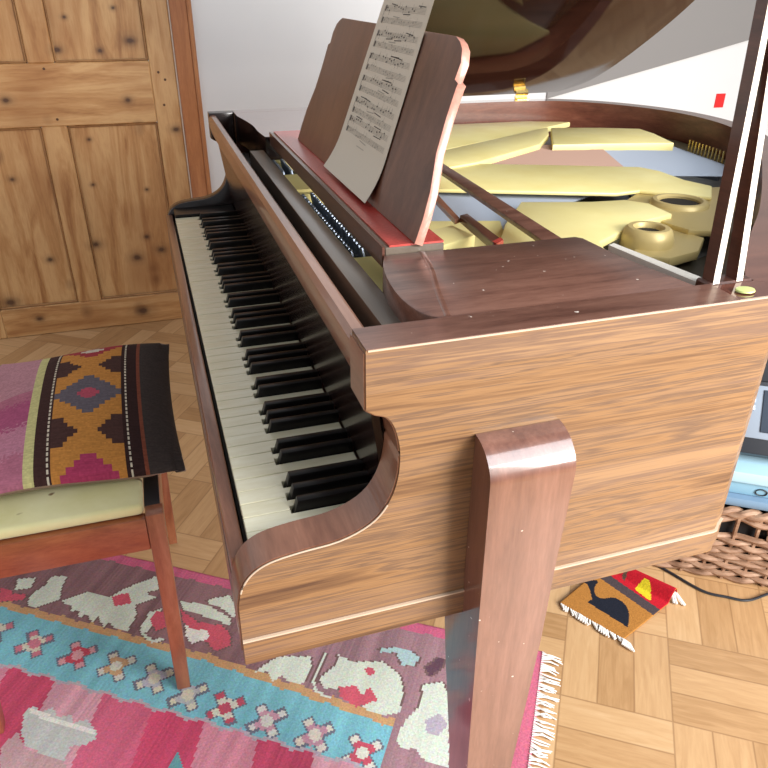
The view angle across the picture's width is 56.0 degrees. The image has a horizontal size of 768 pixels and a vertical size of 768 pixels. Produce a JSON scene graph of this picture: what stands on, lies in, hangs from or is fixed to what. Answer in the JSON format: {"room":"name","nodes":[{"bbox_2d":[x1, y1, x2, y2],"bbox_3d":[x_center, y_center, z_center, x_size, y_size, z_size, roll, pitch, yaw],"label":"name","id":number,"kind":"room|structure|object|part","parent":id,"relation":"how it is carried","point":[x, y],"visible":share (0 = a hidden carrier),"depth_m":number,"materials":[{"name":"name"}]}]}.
{"room":"music room","nodes":[
{"label":"music room","id":0,"kind":"room"},
{"bbox_2d":[0,318,767,767],"bbox_3d":[0.420,0.887,1.006,6.200,0.050,5.450,-8,30,-15],"label":"floor","id":1,"kind":"structure","parent":0,"point":[692,692],"depth_m":1.52,"materials":[{"name":"beige wood"}]},
{"bbox_2d":[0,555,562,767],"bbox_3d":[-0.558,0.725,1.222,1.608,0.011,1.162,8,30,14],"label":"rug","id":2,"kind":"object","parent":1,"relation":"on","point":[87,676],"visible":0.8,"depth_m":1.44,"materials":[{"name":"multicoloured fabric"}]},
{"bbox_2d":[0,472,189,733],"bbox_3d":[-0.624,0.149,1.380,0.374,0.852,0.472,-8,30,-15],"label":"dining chair","id":3,"kind":"object","parent":2,"relation":"on","point":[53,527],"visible":0.65,"depth_m":1.23,"materials":[{"name":"brown wood"}]},
{"bbox_3d":[-0.713,0.274,1.152,0.048,0.852,0.030,-8,30,-15],"label":"leg","id":4,"kind":"part","parent":3,"relation":"part of","materials":[{"name":"brown wood"}]},
{"bbox_3d":[-0.615,0.132,1.373,0.292,0.022,0.446,-8,30,-15],"label":"seat","id":5,"kind":"part","parent":3,"relation":"part of","materials":[{"name":"fabric"}]},
{"bbox_2d":[0,343,185,495],"bbox_3d":[-0.600,0.043,1.415,0.372,0.082,0.486,-8,30,-15],"label":"cushion","id":6,"kind":"object","parent":3,"relation":"on","point":[105,414],"visible":1,"depth_m":1.33,"materials":[{"name":"multicoloured fabric"}]},
{"bbox_3d":[-0.396,0.407,1.341,0.034,0.440,0.030,-8,30,-15],"label":"leg","id":7,"kind":"part","parent":3,"relation":"part of","materials":[{"name":"brown wood"}]},
{"bbox_3d":[-0.529,0.202,1.709,0.032,0.440,0.030,-8,30,-15],"label":"leg","id":8,"kind":"part","parent":3,"relation":"part of","materials":[{"name":"brown wood"}]},
{"bbox_2d":[166,0,767,767],"bbox_3d":[0.267,-0.363,1.341,1.290,1.809,1.432,-8,30,-15],"label":"grand piano","id":9,"kind":"object","parent":1,"relation":"on","point":[530,364],"visible":1,"depth_m":0.82,"materials":[{"name":"brown wood"}]},
{"bbox_3d":[-0.254,-0.105,1.278,0.150,0.031,1.228,-8,30,-15],"label":"key rail","id":10,"kind":"part","parent":9,"relation":"part of","materials":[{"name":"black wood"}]},
{"bbox_2d":[250,150,401,326],"bbox_3d":[-0.117,-0.234,1.091,0.028,0.051,0.952,-8,30,-15],"label":"rail","id":11,"kind":"object","parent":9,"relation":"attached to","point":[372,306],"depth_m":0.95,"materials":[{"name":"brown wood"}]},
{"bbox_2d":[272,133,443,255],"bbox_3d":[-0.080,-0.330,1.164,0.074,0.021,0.766,-8,30,-15],"label":"shelf","id":12,"kind":"object","parent":9,"relation":"attached to","point":[374,227],"depth_m":0.97,"materials":[{"name":"red wood"}]},
{"bbox_2d":[324,0,433,202],"bbox_3d":[-0.010,-0.425,1.013,0.107,0.276,0.238,-8,30,-15],"label":"sheet music","id":13,"kind":"object","parent":9,"relation":"on","point":[358,157],"visible":1,"depth_m":1.00,"materials":[{"name":"beige paper"}]},
{"bbox_3d":[0.139,0.228,0.824,0.598,0.031,0.023,-8,30,-15],"label":"moulding","id":14,"kind":"part","parent":9,"relation":"part of","materials":[{"name":"brown wood"}]},
{"bbox_3d":[0.100,0.092,0.751,0.522,0.340,0.045,-8,30,-15],"label":"panel","id":15,"kind":"part","parent":9,"relation":"part of","materials":[{"name":"brown wood"}]},
{"bbox_3d":[0.309,-0.372,1.366,0.958,0.062,1.280,-8,30,-15],"label":"iron plate","id":16,"kind":"part","parent":9,"relation":"part of","materials":[{"name":"gold metal"}]},
{"bbox_3d":[0.161,-0.290,1.133,0.029,0.007,0.531,-7,30,-14],"label":"desk rail","id":17,"kind":"part","parent":9,"relation":"part of","materials":[{"name":"brown wood"}]},
{"bbox_3d":[0.127,0.400,0.914,0.091,0.828,0.096,-8,30,-15],"label":"leg","id":18,"kind":"part","parent":9,"relation":"part of","materials":[{"name":"brown wood"}]},
{"bbox_3d":[0.450,-0.888,1.294,0.714,0.831,1.114,-8,30,-15],"label":"lid","id":19,"kind":"part","parent":9,"relation":"part of","materials":[{"name":"brown wood"}]},
{"bbox_2d":[695,274,751,285],"bbox_3d":[0.364,-0.104,0.778,0.057,0.021,0.022,-8,30,-15],"label":"lid prop hinge","id":20,"kind":"object","parent":9,"relation":"attached to","point":[707,279],"depth_m":0.77,"materials":[{"name":"brown wood"}]},
{"bbox_2d":[735,286,754,293],"bbox_3d":[0.370,-0.097,0.739,0.021,0.002,0.017,-8,30,-15],"label":"disc","id":21,"kind":"object","parent":9,"relation":"on","point":[741,289],"visible":1,"depth_m":0.74,"materials":[{"name":"gold metal"}]},
{"bbox_2d":[560,570,685,651],"bbox_3d":[0.543,0.486,1.634,0.232,0.040,0.196,-24,37,-36],"label":"rug","id":22,"kind":"object","parent":1,"relation":"on","point":[619,604],"visible":0.92,"depth_m":1.64,"materials":[{"name":"multicoloured fabric"}]},
{"bbox_2d":[653,504,767,586],"bbox_3d":[0.939,0.305,1.793,0.533,0.212,0.372,9,30,15],"label":"wicker basket","id":23,"kind":"object","parent":1,"relation":"on","point":[740,548],"visible":0.14,"depth_m":1.67,"materials":[{"name":"brown wicker"}]},
{"bbox_2d":[725,492,767,510],"bbox_3d":[0.935,0.208,1.721,0.440,0.026,0.314,8,30,14],"label":"folded cloth","id":24,"kind":"object","parent":23,"relation":"on","point":[736,499],"visible":0.02,"depth_m":1.61,"materials":[{"name":"blue"}]},
{"bbox_2d":[728,454,767,497],"bbox_3d":[0.936,0.167,1.702,0.416,0.064,0.303,8,30,14],"label":"storage box","id":25,"kind":"object","parent":24,"relation":"on","point":[750,476],"visible":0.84,"depth_m":1.60,"materials":[{"name":"blue"}]},
{"bbox_3d":[0.936,0.152,1.694,0.416,0.029,0.303,8,30,14],"label":"lid","id":26,"kind":"part","parent":25,"relation":"part of","materials":[{"name":"blue plastic"}]},
{"bbox_2d":[740,359,767,458],"bbox_3d":[0.921,0.043,1.610,0.440,0.228,0.190,8,30,14],"label":"stereo","id":27,"kind":"object","parent":25,"relation":"on","point":[755,443],"visible":0.27,"depth_m":1.60,"materials":[{"name":"grey plastic"}]},
{"bbox_3d":[0.948,0.079,1.573,0.360,0.095,0.075,8,30,14],"label":"silver frame","id":28,"kind":"part","parent":27,"relation":"part of","materials":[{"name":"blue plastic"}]},
{"bbox_3d":[0.974,0.080,1.563,0.285,0.075,0.059,8,30,14],"label":"panel","id":29,"kind":"part","parent":27,"relation":"part of","materials":[{"name":"grey plastic"}]},
{"bbox_3d":[0.968,-0.030,1.588,0.360,0.068,0.054,8,30,14],"label":"panel","id":30,"kind":"part","parent":27,"relation":"part of","materials":[{"name":"grey plastic"}]},
{"bbox_2d":[659,567,767,601],"bbox_3d":[0.787,0.465,1.712,0.455,0.006,0.116,7,30,11],"label":"cable","id":31,"kind":"object","parent":1,"relation":"on","point":[664,569],"visible":0.77,"depth_m":1.67,"materials":[{"name":"grey plastic"}]},
{"bbox_2d":[191,0,767,192],"bbox_3d":[-0.378,-1.464,2.608,6.200,2.500,0.120,-8,30,-15],"label":"wall","id":32,"kind":"structure","parent":0,"point":[252,54],"depth_m":2.69,"materials":[{"name":"paint"}]},
{"bbox_2d":[0,0,190,338],"bbox_3d":[-1.174,-1.065,2.495,0.879,1.898,0.036,-8,30,-15],"label":"door","id":33,"kind":"structure","parent":32,"relation":"in","point":[87,195],"depth_m":2.66,"materials":[{"name":"brown wood"}]},
{"bbox_3d":[-1.351,-1.431,2.235,0.281,0.801,0.015,-8,30,-15],"label":"panel","id":34,"kind":"part","parent":33,"relation":"part of","materials":[{"name":"brown wood"}]},
{"bbox_3d":[-1.357,-0.606,2.692,0.281,0.660,0.015,-8,30,-15],"label":"panel","id":35,"kind":"part","parent":33,"relation":"part of","materials":[{"name":"brown wood"}]},
{"bbox_3d":[-0.985,-1.486,2.337,0.305,0.801,0.015,-8,30,-15],"label":"panel","id":36,"kind":"part","parent":33,"relation":"part of","materials":[{"name":"brown wood"}]},
{"bbox_3d":[-0.991,-0.660,2.795,0.305,0.660,0.015,-8,30,-15],"label":"panel","id":37,"kind":"part","parent":33,"relation":"part of","materials":[{"name":"brown wood"}]},
{"bbox_2d":[166,0,211,197],"bbox_3d":[-1.179,-1.103,2.463,1.054,2.000,0.072,-8,30,-15],"label":"trim","id":38,"kind":"structure","parent":32,"relation":"attached to","point":[180,16],"depth_m":2.63,"materials":[{"name":"brown wood"}]},
{"bbox_2d":[546,0,755,98],"bbox_3d":[1.622,-2.040,2.933,1.950,1.585,0.011,-8,30,-15],"label":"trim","id":39,"kind":"structure","parent":32,"relation":"attached to","point":[705,26],"depth_m":3.11,"materials":[{"name":"grey paint"}]},
{"bbox_2d":[714,93,725,107],"bbox_3d":[1.544,-1.304,3.321,0.050,0.060,0.002,-8,30,-15],"label":"sticker","id":40,"kind":"object","parent":32,"relation":"attached to","point":[719,101],"visible":1,"depth_m":3.32,"materials":[{"name":"red"}]}
]}

